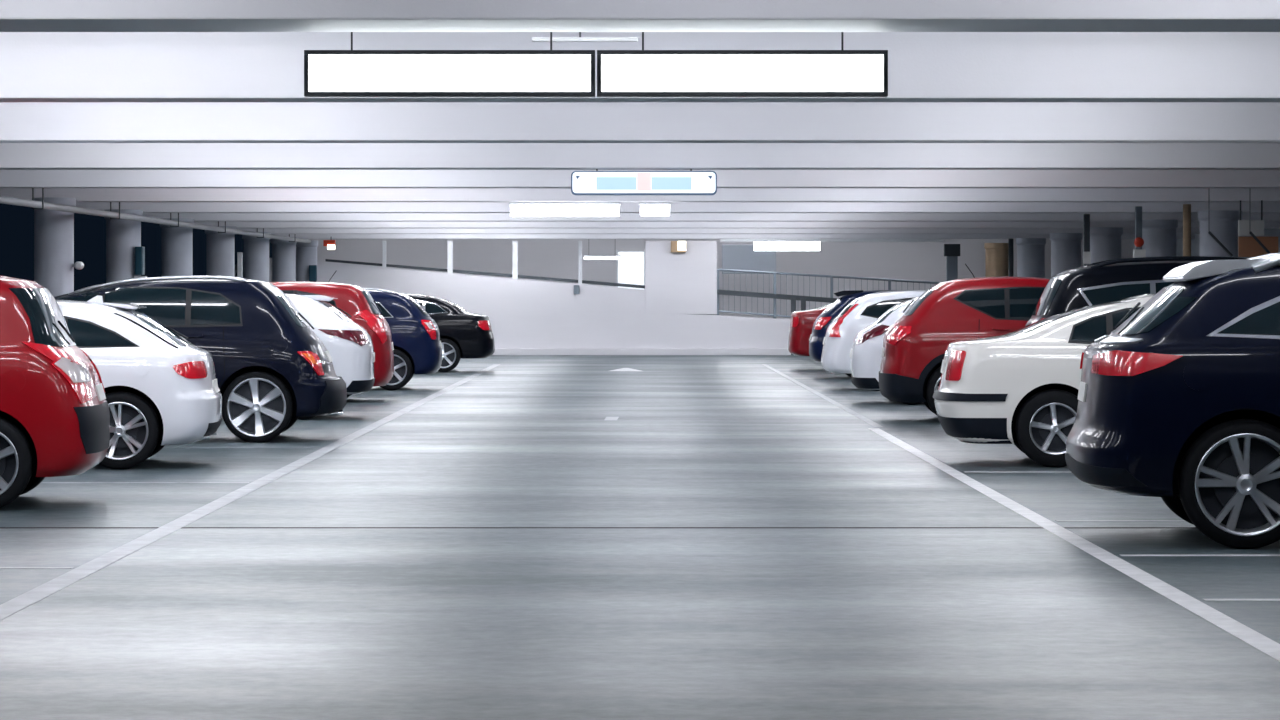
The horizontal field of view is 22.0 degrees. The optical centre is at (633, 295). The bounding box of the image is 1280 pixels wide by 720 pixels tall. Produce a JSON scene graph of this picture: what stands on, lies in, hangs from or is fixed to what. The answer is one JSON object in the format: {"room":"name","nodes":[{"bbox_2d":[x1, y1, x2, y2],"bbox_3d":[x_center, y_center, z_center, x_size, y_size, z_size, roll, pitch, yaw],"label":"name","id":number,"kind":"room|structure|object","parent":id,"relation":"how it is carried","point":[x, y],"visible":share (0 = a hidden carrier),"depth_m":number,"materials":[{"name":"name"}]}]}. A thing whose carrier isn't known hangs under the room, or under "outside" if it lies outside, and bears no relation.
{"room":"parking garage","nodes":[
{"label":"parking garage","id":0,"kind":"room"},
{"bbox_2d":[323,237,335,249],"bbox_3d":[-6.915,-1.200,74.939,0.270,0.300,0.180,0,0,0],"label":"exit light","id":1,"kind":"object","parent":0,"point":[330,244],"visible":1,"depth_m":74.88,"materials":[{"name":"red plastic"}]},
{"bbox_2d":[269,258,644,347],"bbox_3d":[-4.460,0.246,81.227,9.480,2.408,0.250,0,0,0],"label":"wall","id":2,"kind":"structure","parent":0,"point":[522,313],"depth_m":81.10,"materials":[{"name":"white paint"}]},
{"bbox_2d":[382,241,385,267],"bbox_3d":[-6.144,-1.014,81.202,0.090,0.672,0.100,0,0,0],"label":"barrier post","id":3,"kind":"object","parent":2,"relation":"on","point":[383,242],"visible":1,"depth_m":81.14,"materials":[{"name":"white metal"}]},
{"bbox_2d":[447,241,452,272],"bbox_3d":[-4.522,-0.945,81.202,0.130,0.810,0.100,0,0,0],"label":"barrier post","id":4,"kind":"object","parent":2,"relation":"on","point":[449,243],"visible":1,"depth_m":81.14,"materials":[{"name":"white metal"}]},
{"bbox_2d":[325,259,644,288],"bbox_3d":[-3.660,-0.547,81.312,7.880,0.730,0.060,0,0,0],"label":"rail","id":5,"kind":"object","parent":2,"relation":"on","point":[326,260],"visible":1,"depth_m":81.28,"materials":[{"name":"grey metal"}]},
{"bbox_2d":[512,241,517,278],"bbox_3d":[-2.925,-0.877,81.202,0.130,0.946,0.100,0,0,0],"label":"barrier post","id":6,"kind":"object","parent":2,"relation":"on","point":[514,243],"visible":1,"depth_m":81.14,"materials":[{"name":"white metal"}]},
{"bbox_2d":[574,285,578,293],"bbox_3d":[-1.411,-0.160,81.082,0.140,0.220,0.080,0,0,0],"label":"junction box","id":7,"kind":"object","parent":2,"relation":"attached to","point":[576,287],"visible":1,"depth_m":81.04,"materials":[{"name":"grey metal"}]},
{"bbox_2d":[578,241,581,283],"bbox_3d":[-1.327,-0.809,81.202,0.090,1.082,0.100,0,0,0],"label":"barrier post","id":8,"kind":"object","parent":2,"relation":"on","point":[579,242],"visible":1,"depth_m":81.14,"materials":[{"name":"white metal"}]},
{"bbox_2d":[0,355,1279,719],"bbox_3d":[0.000,1.575,38.551,52.000,0.250,109.102,0,0,0],"label":"floor","id":9,"kind":"structure","parent":0,"point":[192,623],"depth_m":17.12,"materials":[{"name":"concrete"}]},
{"bbox_2d":[0,276,109,507],"bbox_3d":[-5.841,0.645,22.943,4.310,1.610,2.134,0,0,-5],"label":"car","id":10,"kind":"object","parent":9,"relation":"on","point":[55,415],"visible":1,"depth_m":22.26,"materials":[{"name":"red paint"}]},
{"bbox_2d":[21,341,96,403],"bbox_3d":[-3.842,0.520,22.425,0.291,0.429,0.637,0,0,36],"label":"tail light","id":11,"kind":"object","parent":10,"relation":"on","point":[51,372],"depth_m":22.24,"materials":[{"name":"red"}]},
{"bbox_2d":[82,350,104,392],"bbox_3d":[-3.960,0.520,23.771,0.637,0.429,0.291,0,0,44],"label":"tail light","id":12,"kind":"object","parent":10,"relation":"attached to","point":[87,356],"depth_m":23.51,"materials":[{"name":"red"}]},
{"bbox_2d":[34,197,75,296],"bbox_3d":[-8.000,0.050,45.517,0.600,2.800,0.600,0,0,0],"label":"concrete column","id":13,"kind":"structure","parent":9,"relation":"on","point":[53,229],"depth_m":45.28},
{"bbox_2d":[72,261,83,269],"bbox_3d":[-7.673,-0.420,45.442,0.175,0.110,0.190,0,0,0],"label":"security camera","id":14,"kind":"object","parent":13,"relation":"attached to","point":[78,265],"visible":1,"depth_m":45.36,"materials":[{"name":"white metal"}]},
{"bbox_2d":[104,209,142,282],"bbox_3d":[-8.000,0.050,51.714,0.600,2.800,0.600,0,0,0],"label":"concrete column","id":15,"kind":"structure","parent":9,"relation":"on","point":[122,235],"depth_m":51.48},
{"bbox_2d":[134,247,146,278],"bbox_3d":[-7.705,-0.520,51.556,0.170,0.500,0.275,0,0,0],"label":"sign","id":16,"kind":"object","parent":15,"relation":"attached to","point":[139,251],"visible":0.86,"depth_m":51.43,"materials":[{"name":"blue"}]},
{"bbox_2d":[56,295,221,469],"bbox_3d":[-5.912,0.722,28.304,4.707,1.456,2.105,0,0,-4],"label":"car","id":17,"kind":"object","parent":9,"relation":"on","point":[161,388],"visible":0.67,"depth_m":27.59,"materials":[{"name":"white paint"}]},
{"bbox_2d":[173,361,206,378],"bbox_3d":[-3.704,0.621,27.690,0.110,0.149,0.415,0,0,34],"label":"tail light","id":18,"kind":"object","parent":17,"relation":"attached to","point":[181,369],"depth_m":27.61,"materials":[{"name":"red"}]},
{"bbox_2d":[41,482,248,482],"bbox_3d":[-5.495,1.450,25.623,5.010,0.003,0.090,0,0,0],"label":"bay line","id":19,"kind":"object","parent":9,"relation":"on","point":[41,482],"visible":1,"depth_m":25.62,"materials":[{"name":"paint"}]},
{"bbox_2d":[160,218,193,276],"bbox_3d":[-8.000,0.050,57.768,0.600,2.800,0.600,0,0,0],"label":"concrete column","id":20,"kind":"structure","parent":9,"relation":"on","point":[176,242],"depth_m":57.54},
{"bbox_2d":[54,276,346,442],"bbox_3d":[-5.262,0.623,33.440,4.674,1.653,2.190,0,0,-3],"label":"suv","id":21,"kind":"object","parent":9,"relation":"on","point":[272,370],"visible":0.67,"depth_m":32.64,"materials":[{"name":"black paint"}]},
{"bbox_2d":[297,351,323,375],"bbox_3d":[-3.196,0.671,32.674,0.303,0.252,0.103,0,0,-43],"label":"tail light","id":22,"kind":"object","parent":21,"relation":"attached to","point":[309,363],"depth_m":32.62,"materials":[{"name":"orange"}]},
{"bbox_2d":[205,226,235,276],"bbox_3d":[-8.000,0.050,63.845,0.600,2.800,0.600,0,0,0],"label":"concrete column","id":23,"kind":"structure","parent":9,"relation":"on","point":[220,247],"depth_m":63.61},
{"bbox_2d":[235,252,242,277],"bbox_3d":[-8.183,0.275,67.941,0.243,2.350,0.100,0,0,0],"label":"signpost","id":24,"kind":"object","parent":9,"relation":"on","point":[239,266],"visible":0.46,"depth_m":67.90,"materials":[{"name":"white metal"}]},
{"bbox_2d":[0,364,499,620],"bbox_3d":[-2.900,1.450,36.441,0.140,0.003,66.882,0,0,0],"label":"painted line","id":25,"kind":"object","parent":9,"relation":"on","point":[12,606],"visible":1,"depth_m":20.91,"materials":[{"name":"paint"}]},
{"bbox_2d":[242,232,270,281],"bbox_3d":[-8.000,0.050,69.934,0.600,2.800,0.600,0,0,0],"label":"concrete column","id":26,"kind":"structure","parent":9,"relation":"on","point":[256,250],"depth_m":69.69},
{"bbox_2d":[271,237,296,281],"bbox_3d":[-8.000,0.050,75.429,0.600,2.800,0.600,0,0,0],"label":"concrete column","id":27,"kind":"structure","parent":9,"relation":"on","point":[283,251],"depth_m":75.19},
{"bbox_2d":[296,240,317,280],"bbox_3d":[-8.000,0.050,80.488,0.600,2.800,0.600,0,0,0],"label":"concrete column","id":28,"kind":"structure","parent":9,"relation":"on","point":[306,253],"depth_m":80.24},
{"bbox_2d":[309,265,316,281],"bbox_3d":[-7.800,-0.550,80.185,0.180,0.400,0.205,0,0,0],"label":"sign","id":29,"kind":"object","parent":28,"relation":"attached to","point":[312,268],"visible":0.91,"depth_m":80.08,"materials":[{"name":"blue"}]},
{"bbox_2d":[285,294,374,419],"bbox_3d":[-5.265,0.704,39.434,4.316,1.493,2.117,0,0,-3],"label":"hatchback","id":30,"kind":"object","parent":9,"relation":"on","point":[350,346],"visible":0.19,"depth_m":38.70,"materials":[{"name":"white paint"}]},
{"bbox_2d":[318,329,369,345],"bbox_3d":[-3.355,0.490,38.778,0.720,0.207,0.303,0,0,-45],"label":"tail light","id":31,"kind":"object","parent":30,"relation":"attached to","point":[329,337],"depth_m":38.63,"materials":[{"name":"red"}]},
{"bbox_2d":[270,271,393,397],"bbox_3d":[-5.527,0.548,45.583,4.404,1.805,2.152,0,0,-2],"label":"car","id":32,"kind":"object","parent":9,"relation":"on","point":[356,301],"visible":0.09,"depth_m":44.90,"materials":[{"name":"red paint"}]},
{"bbox_2d":[356,310,386,343],"bbox_3d":[-3.552,0.418,44.860,0.451,0.467,0.186,0,0,-32],"label":"tail light","id":33,"kind":"object","parent":32,"relation":"attached to","point":[370,320],"depth_m":44.82,"materials":[{"name":"red"}]},
{"bbox_2d":[364,288,441,389],"bbox_3d":[-5.249,0.660,51.484,4.511,1.580,2.129,0,0,-3],"label":"estate car","id":34,"kind":"object","parent":9,"relation":"on","point":[417,345],"visible":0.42,"depth_m":50.72,"materials":[{"name":"blue paint"}]},
{"bbox_2d":[421,320,435,339],"bbox_3d":[-3.156,0.518,50.809,0.141,0.306,0.305,0,0,33],"label":"tail light","id":35,"kind":"object","parent":34,"relation":"attached to","point":[428,328],"depth_m":50.73,"materials":[{"name":"red"}]},
{"bbox_2d":[403,293,494,371],"bbox_3d":[-5.025,0.700,63.403,4.704,1.500,2.127,0,0,-2],"label":"car","id":36,"kind":"object","parent":9,"relation":"on","point":[463,333],"visible":0.29,"depth_m":62.59,"materials":[{"name":"black paint"}]},
{"bbox_2d":[478,321,490,329],"bbox_3d":[-2.829,0.560,62.758,0.117,0.187,0.428,0,0,29],"label":"tail light","id":37,"kind":"object","parent":36,"relation":"attached to","point":[482,325],"depth_m":62.66,"materials":[{"name":"red"}]},
{"bbox_2d":[0,527,1195,527],"bbox_3d":[0.000,1.450,20.635,18.000,0.002,0.070,0,0,0],"label":"joint","id":38,"kind":"object","parent":9,"relation":"on","point":[0,527],"visible":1,"depth_m":20.65,"materials":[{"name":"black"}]},
{"bbox_2d":[605,417,618,419],"bbox_3d":[-0.265,1.450,39.030,0.150,0.002,1.120,0,0,1],"label":"floor arrow","id":39,"kind":"structure","parent":9,"relation":"on","point":[606,418],"depth_m":39.03,"materials":[{"name":"paint"}]},
{"bbox_2d":[610,368,640,370],"bbox_3d":[-0.160,1.450,65.062,0.680,0.003,2.800,0,0,0],"label":"floor marking","id":40,"kind":"object","parent":9,"relation":"on","point":[621,369],"depth_m":64.14,"materials":[{"name":"paint"}]},
{"bbox_2d":[493,348,790,354],"bbox_3d":[2.000,1.370,81.042,22.400,0.160,0.120,0,0,0],"label":"trim","id":41,"kind":"structure","parent":9,"relation":"on","point":[498,351],"depth_m":80.98,"materials":[{"name":"white paint"}]},
{"bbox_2d":[791,298,795,354],"bbox_3d":[3.908,0.750,80.927,0.120,1.400,0.090,0,0,0],"label":"bollard","id":42,"kind":"object","parent":9,"relation":"on","point":[793,300],"visible":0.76,"depth_m":80.89,"materials":[{"name":"grey metal"}]},
{"bbox_2d":[801,298,805,310],"bbox_3d":[4.153,0.750,80.927,0.120,1.400,0.090,0,0,0],"label":"bollard","id":43,"kind":"object","parent":9,"relation":"on","point":[803,300],"visible":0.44,"depth_m":80.89,"materials":[{"name":"grey metal"}]},
{"bbox_2d":[788,303,831,355],"bbox_3d":[5.340,0.708,65.045,4.604,1.484,2.110,0,0,3],"label":"car","id":44,"kind":"object","parent":9,"relation":"on","point":[801,324],"visible":0.13,"depth_m":64.28,"materials":[{"name":"red paint"}]},
{"bbox_2d":[791,317,798,326],"bbox_3d":[3.133,0.510,64.448,0.077,0.204,0.347,0,0,-21],"label":"tail light","id":45,"kind":"object","parent":44,"relation":"attached to","point":[794,320],"depth_m":64.36,"materials":[{"name":"red"}]},
{"bbox_2d":[762,364,882,426],"bbox_3d":[2.730,1.450,53.140,0.100,0.003,33.485,0,0,0],"label":"line","id":46,"kind":"object","parent":9,"relation":"on","point":[837,404],"visible":1,"depth_m":45.73,"materials":[{"name":"paint"}]},
{"bbox_2d":[809,290,897,376],"bbox_3d":[5.256,0.671,58.468,4.304,1.557,2.117,0,0,2],"label":"hatchback","id":47,"kind":"object","parent":9,"relation":"on","point":[820,326],"visible":0.2,"depth_m":57.85,"materials":[{"name":"blue paint"}]},
{"bbox_2d":[814,317,831,329],"bbox_3d":[3.291,0.479,57.836,0.157,0.228,0.396,0,0,-37],"label":"tail light","id":48,"kind":"object","parent":47,"relation":"attached to","point":[822,323],"depth_m":57.75,"materials":[{"name":"red"}]},
{"bbox_2d":[821,290,926,390],"bbox_3d":[5.108,0.679,51.184,4.404,1.543,2.114,0,0,3],"label":"hatchback","id":49,"kind":"object","parent":9,"relation":"on","point":[860,313],"visible":0.23,"depth_m":50.48,"materials":[{"name":"white paint"}]},
{"bbox_2d":[829,304,858,336],"bbox_3d":[3.218,0.377,50.582,0.397,0.512,0.257,0,0,-29],"label":"tail light","id":50,"kind":"object","parent":49,"relation":"attached to","point":[846,325],"depth_m":50.46,"materials":[{"name":"red"}]},
{"bbox_2d":[849,296,921,404],"bbox_3d":[5.081,0.703,44.705,4.313,1.495,2.093,0,0,2],"label":"hatchback","id":51,"kind":"object","parent":9,"relation":"on","point":[865,356],"visible":0.15,"depth_m":44.01,"materials":[{"name":"white paint"}]},
{"bbox_2d":[856,325,890,343],"bbox_3d":[3.185,0.518,44.032,0.573,0.274,0.173,0,0,30],"label":"tail light","id":52,"kind":"object","parent":51,"relation":"attached to","point":[874,334],"depth_m":43.98,"materials":[{"name":"red"}]},
{"bbox_2d":[944,244,959,280],"bbox_3d":[7.758,0.090,80.502,0.390,2.720,0.180,0,0,0],"label":"steel post","id":53,"kind":"object","parent":9,"relation":"on","point":[951,251],"visible":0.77,"depth_m":80.43,"materials":[{"name":"grey metal"}]},
{"bbox_2d":[879,264,1049,414],"bbox_3d":[5.077,0.535,38.512,4.419,1.830,2.149,0,0,2],"label":"suv","id":54,"kind":"object","parent":9,"relation":"on","point":[914,347],"visible":0.37,"depth_m":37.75,"materials":[{"name":"red paint"}]},
{"bbox_2d":[887,326,911,345],"bbox_3d":[3.037,0.457,37.885,0.160,0.229,0.414,0,0,-29],"label":"tail light","id":55,"kind":"object","parent":54,"relation":"attached to","point":[899,335],"depth_m":37.78,"materials":[{"name":"red"}]},
{"bbox_2d":[984,243,1007,276],"bbox_3d":[9.300,0.050,84.313,0.700,2.800,0.700,0,0,0],"label":"concrete column","id":56,"kind":"structure","parent":9,"relation":"on","point":[996,254],"depth_m":84.03,"materials":[{"name":"beige paint"}]},
{"bbox_2d":[1008,239,1013,276],"bbox_3d":[8.871,0.050,77.647,0.120,2.800,0.120,0,0,0],"label":"drain pipe","id":57,"kind":"object","parent":9,"relation":"on","point":[1010,241],"visible":0.34,"depth_m":77.60,"materials":[{"name":"grey metal"}]},
{"bbox_2d":[1016,238,1045,277],"bbox_3d":[9.300,0.050,77.305,0.700,2.800,0.700,0,0,0],"label":"concrete column","id":58,"kind":"structure","parent":9,"relation":"on","point":[1030,251],"depth_m":77.03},
{"bbox_2d":[933,293,1156,467],"bbox_3d":[4.885,0.713,28.595,4.566,1.474,2.068,0,0,4],"label":"car","id":59,"kind":"object","parent":9,"relation":"on","point":[1020,388],"visible":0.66,"depth_m":27.86,"materials":[{"name":"white paint"}]},
{"bbox_2d":[946,350,965,380],"bbox_3d":[2.731,0.592,28.042,0.099,0.262,0.301,0,0,-20],"label":"tail light","id":60,"kind":"object","parent":59,"relation":"attached to","point":[956,367],"depth_m":27.96,"materials":[{"name":"red"}]},
{"bbox_2d":[1050,233,1081,277],"bbox_3d":[9.300,0.050,71.042,0.700,2.800,0.700,0,0,0],"label":"concrete column","id":61,"kind":"structure","parent":9,"relation":"on","point":[1065,247],"depth_m":70.76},
{"bbox_2d":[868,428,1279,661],"bbox_3d":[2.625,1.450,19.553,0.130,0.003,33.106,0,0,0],"label":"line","id":62,"kind":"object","parent":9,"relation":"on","point":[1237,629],"visible":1,"depth_m":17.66,"materials":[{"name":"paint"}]},
{"bbox_2d":[1083,214,1090,265],"bbox_3d":[7.461,0.050,54.378,0.120,2.800,0.110,0,0,0],"label":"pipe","id":63,"kind":"object","parent":9,"relation":"on","point":[1086,217],"visible":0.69,"depth_m":54.36,"materials":[{"name":"grey metal"}]},
{"bbox_2d":[1090,227,1122,262],"bbox_3d":[9.300,0.050,65.159,0.700,2.800,0.700,0,0,0],"label":"concrete column","id":64,"kind":"structure","parent":9,"relation":"on","point":[1105,242],"depth_m":64.88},
{"bbox_2d":[1055,520,1186,521],"bbox_3d":[5.660,1.450,21.256,5.880,0.003,0.090,0,0,0],"label":"line","id":65,"kind":"object","parent":9,"relation":"on","point":[1055,520],"visible":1,"depth_m":21.25,"materials":[{"name":"paint"}]},
{"bbox_2d":[1026,256,1245,325],"bbox_3d":[6.309,0.526,33.645,4.804,1.848,2.217,0,0,2],"label":"suv","id":66,"kind":"object","parent":9,"relation":"on","point":[1107,281],"visible":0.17,"depth_m":32.98,"materials":[{"name":"black paint"}]},
{"bbox_2d":[1133,206,1145,257],"bbox_3d":[7.601,0.050,49.671,0.180,2.800,0.160,0,0,0],"label":"pipe","id":67,"kind":"object","parent":9,"relation":"on","point":[1138,252],"visible":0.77,"depth_m":49.67,"materials":[{"name":"grey metal"}]},
{"bbox_2d":[1142,219,1177,256],"bbox_3d":[9.300,0.050,58.569,0.700,2.800,0.700,0,0,0],"label":"concrete column","id":68,"kind":"structure","parent":9,"relation":"on","point":[1158,235],"depth_m":58.27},
{"bbox_2d":[1065,253,1279,548],"bbox_3d":[5.036,0.582,19.678,4.860,1.736,2.227,0,0,4],"label":"suv","id":69,"kind":"object","parent":9,"relation":"on","point":[1179,404],"visible":1,"depth_m":18.92,"materials":[{"name":"black paint"}]},
{"bbox_2d":[1080,350,1084,368],"bbox_3d":[2.956,0.387,20.629,0.664,0.150,0.232,0,0,-39],"label":"tail light","id":70,"kind":"object","parent":69,"relation":"attached to","point":[1082,355],"depth_m":20.36,"materials":[{"name":"red"}]},
{"bbox_2d":[1091,350,1182,375],"bbox_3d":[2.846,0.387,19.056,0.232,0.150,0.664,0,0,-43],"label":"tail light","id":71,"kind":"object","parent":69,"relation":"attached to","point":[1104,362],"depth_m":18.91,"materials":[{"name":"red"}]},
{"bbox_2d":[1183,204,1190,255],"bbox_3d":[8.132,0.050,48.529,0.120,2.800,0.120,0,0,0],"label":"drain pipe","id":72,"kind":"object","parent":9,"relation":"on","point":[1186,207],"visible":0.34,"depth_m":48.48,"materials":[{"name":"beige paint"}]},
{"bbox_2d":[1120,554,1279,555],"bbox_3d":[5.660,1.450,18.441,5.880,0.003,0.090,0,0,0],"label":"line","id":73,"kind":"object","parent":9,"relation":"on","point":[1120,554],"visible":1,"depth_m":18.48,"materials":[{"name":"paint"}]},
{"bbox_2d":[1198,210,1241,257],"bbox_3d":[9.300,0.050,52.372,0.700,2.800,0.700,0,0,0],"label":"concrete column","id":74,"kind":"structure","parent":9,"relation":"on","point":[1223,224],"depth_m":52.08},
{"bbox_2d":[1203,599,1279,600],"bbox_3d":[5.660,1.450,15.743,5.880,0.003,0.090,0,0,0],"label":"line","id":75,"kind":"object","parent":9,"relation":"on","point":[1203,599],"visible":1,"depth_m":15.74,"materials":[{"name":"paint"}]},
{"bbox_2d":[645,241,716,313],"bbox_3d":[1.155,-0.450,81.462,1.769,1.800,0.680,0,0,0],"label":"wall pier","id":76,"kind":"object","parent":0,"point":[675,282],"visible":0.98,"depth_m":81.12,"materials":[{"name":"white paint"}]},
{"bbox_2d":[671,241,685,251],"bbox_3d":[1.090,-1.210,81.037,0.370,0.280,0.170,0,0,0],"label":"wall lamp","id":77,"kind":"object","parent":76,"relation":"attached to","point":[676,246],"visible":1,"depth_m":81.00,"materials":[{"name":"beige paint"}]},
{"bbox_2d":[645,313,790,347],"bbox_3d":[6.740,0.940,81.227,12.920,1.020,0.250,0,0,0],"label":"wall","id":78,"kind":"structure","parent":0,"point":[661,330],"depth_m":81.10,"materials":[{"name":"white paint"}]},
{"bbox_2d":[716,268,939,317],"bbox_3d":[5.016,0.087,81.192,5.972,1.530,0.120,0,0,0],"label":"ramp railing","id":79,"kind":"object","parent":78,"relation":"on","point":[734,293],"visible":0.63,"depth_m":81.20,"materials":[{"name":"grey metal"}]},
{"bbox_2d":[309,239,1134,318],"bbox_3d":[2.050,-0.190,86.427,22.500,3.280,0.250,0,0,0],"label":"wall","id":80,"kind":"structure","parent":0,"point":[552,258],"depth_m":86.31,"materials":[{"name":"white paint"}]},
{"bbox_2d":[616,250,644,289],"bbox_3d":[-0.078,-0.580,86.252,0.800,1.260,0.060,0,0,0],"label":"doorway","id":81,"kind":"structure","parent":80,"relation":"in","point":[630,268],"depth_m":86.25,"materials":[{"name":"white"}]},
{"bbox_2d":[722,245,775,273],"bbox_3d":[2.861,-0.910,82.142,1.344,0.720,0.080,0,0,0],"label":"opening","id":82,"kind":"object","parent":80,"relation":"in","point":[737,257],"visible":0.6,"depth_m":82.10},
{"bbox_2d":[1176,228,1279,258],"bbox_3d":[13.325,-0.190,36.051,0.250,3.280,102.102,0,0,0],"label":"wall","id":83,"kind":"structure","parent":0,"point":[1195,243],"depth_m":77.29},
{"bbox_2d":[1238,200,1277,256],"bbox_3d":[8.813,-0.950,46.588,0.560,0.800,0.040,0,0,0],"label":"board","id":84,"kind":"object","parent":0,"point":[1248,246],"visible":0.85,"depth_m":46.57,"materials":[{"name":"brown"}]},
{"bbox_3d":[2.050,-1.955,36.051,22.900,0.250,102.102,0,0,0],"label":"ceiling","id":85,"kind":"structure","parent":0,"visible":0},
{"bbox_2d":[304,32,594,96],"bbox_3d":[-0.962,-1.436,17.249,1.517,0.788,0.100,0,0,0],"label":"hanging sign","id":86,"kind":"object","parent":85,"relation":"hanging from","point":[327,73],"visible":1,"depth_m":17.20,"materials":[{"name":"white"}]},
{"bbox_2d":[309,55,590,91],"bbox_3d":[-0.962,-1.162,17.217,1.471,0.194,0.024,0,0,0],"label":"diffuser","id":87,"kind":"object","parent":86,"relation":"attached to","point":[327,73],"depth_m":17.20,"materials":[{"name":"white"}]},
{"bbox_2d":[532,32,637,41],"bbox_3d":[-0.268,-1.611,18.053,0.580,0.438,0.060,0,0,0],"label":"ceiling light","id":88,"kind":"object","parent":85,"relation":"attached to","point":[534,39],"visible":1,"depth_m":18.02,"materials":[{"name":"paint"}]},
{"bbox_2d":[583,255,620,258],"bbox_3d":[-0.812,-1.379,83.702,0.950,0.902,0.140,0,0,0],"label":"ceiling light","id":89,"kind":"object","parent":85,"relation":"hanging from","point":[584,256],"visible":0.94,"depth_m":83.64,"materials":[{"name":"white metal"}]},
{"bbox_2d":[0,32,1279,101],"bbox_3d":[2.000,-1.590,22.772,22.400,0.480,0.500,0,0,0],"label":"ceiling beam","id":90,"kind":"structure","parent":85,"relation":"attached to","point":[34,66],"depth_m":22.52,"materials":[{"name":"concrete"}]},
{"bbox_2d":[0,102,1279,142],"bbox_3d":[2.000,-1.590,28.907,22.400,0.480,0.500,0,0,0],"label":"ceiling beam","id":91,"kind":"structure","parent":85,"relation":"attached to","point":[20,122],"depth_m":28.66,"materials":[{"name":"concrete"}]},
{"bbox_2d":[0,0,1279,31],"bbox_3d":[2.000,-1.590,16.498,22.400,0.480,0.780,0,0,0],"label":"ceiling beam","id":92,"kind":"structure","parent":85,"relation":"attached to","point":[15,15],"depth_m":16.11,"materials":[{"name":"concrete"}]},
{"bbox_2d":[0,143,1279,169],"bbox_3d":[2.000,-1.590,35.041,22.400,0.480,0.500,0,0,0],"label":"ceiling beam","id":93,"kind":"structure","parent":85,"relation":"attached to","point":[13,156],"depth_m":34.79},
{"bbox_2d":[571,169,716,194],"bbox_3d":[0.106,-1.212,35.041,1.548,0.283,0.140,0,0,0],"label":"illuminated sign","id":94,"kind":"object","parent":93,"relation":"hanging from","point":[596,182],"visible":1,"depth_m":34.98,"materials":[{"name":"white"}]},
{"bbox_2d":[0,170,1279,187],"bbox_3d":[2.000,-1.590,41.175,22.400,0.480,0.500,0,0,0],"label":"ceiling beam","id":95,"kind":"structure","parent":85,"relation":"attached to","point":[8,178],"depth_m":40.92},
{"bbox_2d":[0,188,310,242],"bbox_3d":[-7.450,-1.153,39.353,0.140,0.395,72.706,0,0,0],"label":"pipe","id":96,"kind":"object","parent":95,"relation":"hanging from","point":[32,203],"visible":1,"depth_m":48.39,"materials":[{"name":"grey"}]},
{"bbox_2d":[0,188,1279,201],"bbox_3d":[2.000,-1.590,47.309,22.400,0.480,0.500,0,0,0],"label":"ceiling beam","id":97,"kind":"structure","parent":85,"relation":"attached to","point":[81,194],"depth_m":47.05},
{"bbox_2d":[509,202,620,216],"bbox_3d":[-0.989,-1.245,47.309,1.600,0.210,0.180,0,0,0],"label":"ceiling light","id":98,"kind":"object","parent":97,"relation":"attached to","point":[517,209],"visible":1,"depth_m":47.24,"materials":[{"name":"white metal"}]},
{"bbox_2d":[639,202,670,215],"bbox_3d":[0.301,-1.250,47.339,0.460,0.200,0.180,0,0,0],"label":"ceiling light","id":99,"kind":"object","parent":97,"relation":"attached to","point":[646,208],"visible":1,"depth_m":47.27,"materials":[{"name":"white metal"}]},
{"bbox_2d":[76,202,1279,212],"bbox_3d":[2.000,-1.590,53.443,22.400,0.480,0.500,0,0,0],"label":"ceiling beam","id":100,"kind":"structure","parent":85,"relation":"attached to","point":[147,207],"depth_m":53.19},
{"bbox_2d":[143,213,1279,221],"bbox_3d":[2.000,-1.590,59.577,22.400,0.480,0.500,0,0,0],"label":"ceiling beam","id":101,"kind":"structure","parent":85,"relation":"attached to","point":[198,217],"depth_m":59.32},
{"bbox_2d":[236,228,1199,233],"bbox_3d":[2.000,-1.590,71.845,22.400,0.480,0.500,0,0,0],"label":"ceiling beam","id":102,"kind":"structure","parent":85,"relation":"attached to","point":[272,230],"depth_m":71.59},
{"bbox_2d":[270,234,1193,238],"bbox_3d":[2.000,-1.590,77.979,22.400,0.480,0.500,0,0,0],"label":"ceiling beam","id":103,"kind":"structure","parent":85,"relation":"attached to","point":[303,236],"depth_m":77.73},
{"bbox_2d":[754,242,819,250],"bbox_3d":[3.615,-1.210,77.979,1.600,0.280,0.200,0,0,0],"label":"ceiling light","id":104,"kind":"object","parent":103,"relation":"attached to","point":[758,246],"visible":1,"depth_m":77.90,"materials":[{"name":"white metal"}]},
{"bbox_2d":[720,239,943,241],"bbox_3d":[4.665,-1.314,77.804,5.264,0.068,0.090,0,0,0],"label":"conduit","id":105,"kind":"object","parent":103,"relation":"attached to","point":[721,240],"visible":1,"depth_m":77.77,"materials":[{"name":"white metal"}]},
{"bbox_2d":[194,222,1279,227],"bbox_3d":[2.000,-1.590,65.711,22.400,0.480,0.500,0,0,0],"label":"ceiling beam","id":106,"kind":"structure","parent":85,"relation":"attached to","point":[237,224],"depth_m":65.45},
{"bbox_2d":[597,32,887,96],"bbox_3d":[0.566,-1.436,17.249,1.517,0.788,0.100,0,0,0],"label":"hanging sign","id":107,"kind":"object","parent":85,"relation":"hanging from","point":[620,73],"visible":1,"depth_m":17.20,"materials":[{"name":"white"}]},
{"bbox_2d":[601,55,882,91],"bbox_3d":[0.566,-1.162,17.217,1.471,0.194,0.024,0,0,0],"label":"diffuser","id":108,"kind":"object","parent":107,"relation":"attached to","point":[619,73],"depth_m":17.20,"materials":[{"name":"white"}]},
{"bbox_2d":[1208,231,1232,256],"bbox_3d":[7.763,-1.173,43.676,0.330,1.313,0.036,0,0,0],"label":"brace","id":109,"kind":"object","parent":85,"relation":"hanging from","point":[1209,232],"visible":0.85,"depth_m":43.67,"materials":[{"name":"grey metal"}]},
{"bbox_2d":[1249,231,1270,253],"bbox_3d":[8.299,-1.174,43.676,0.318,1.313,0.036,0,0,0],"label":"brace","id":110,"kind":"object","parent":85,"relation":"hanging from","point":[1250,232],"visible":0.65,"depth_m":43.67,"materials":[{"name":"grey metal"}]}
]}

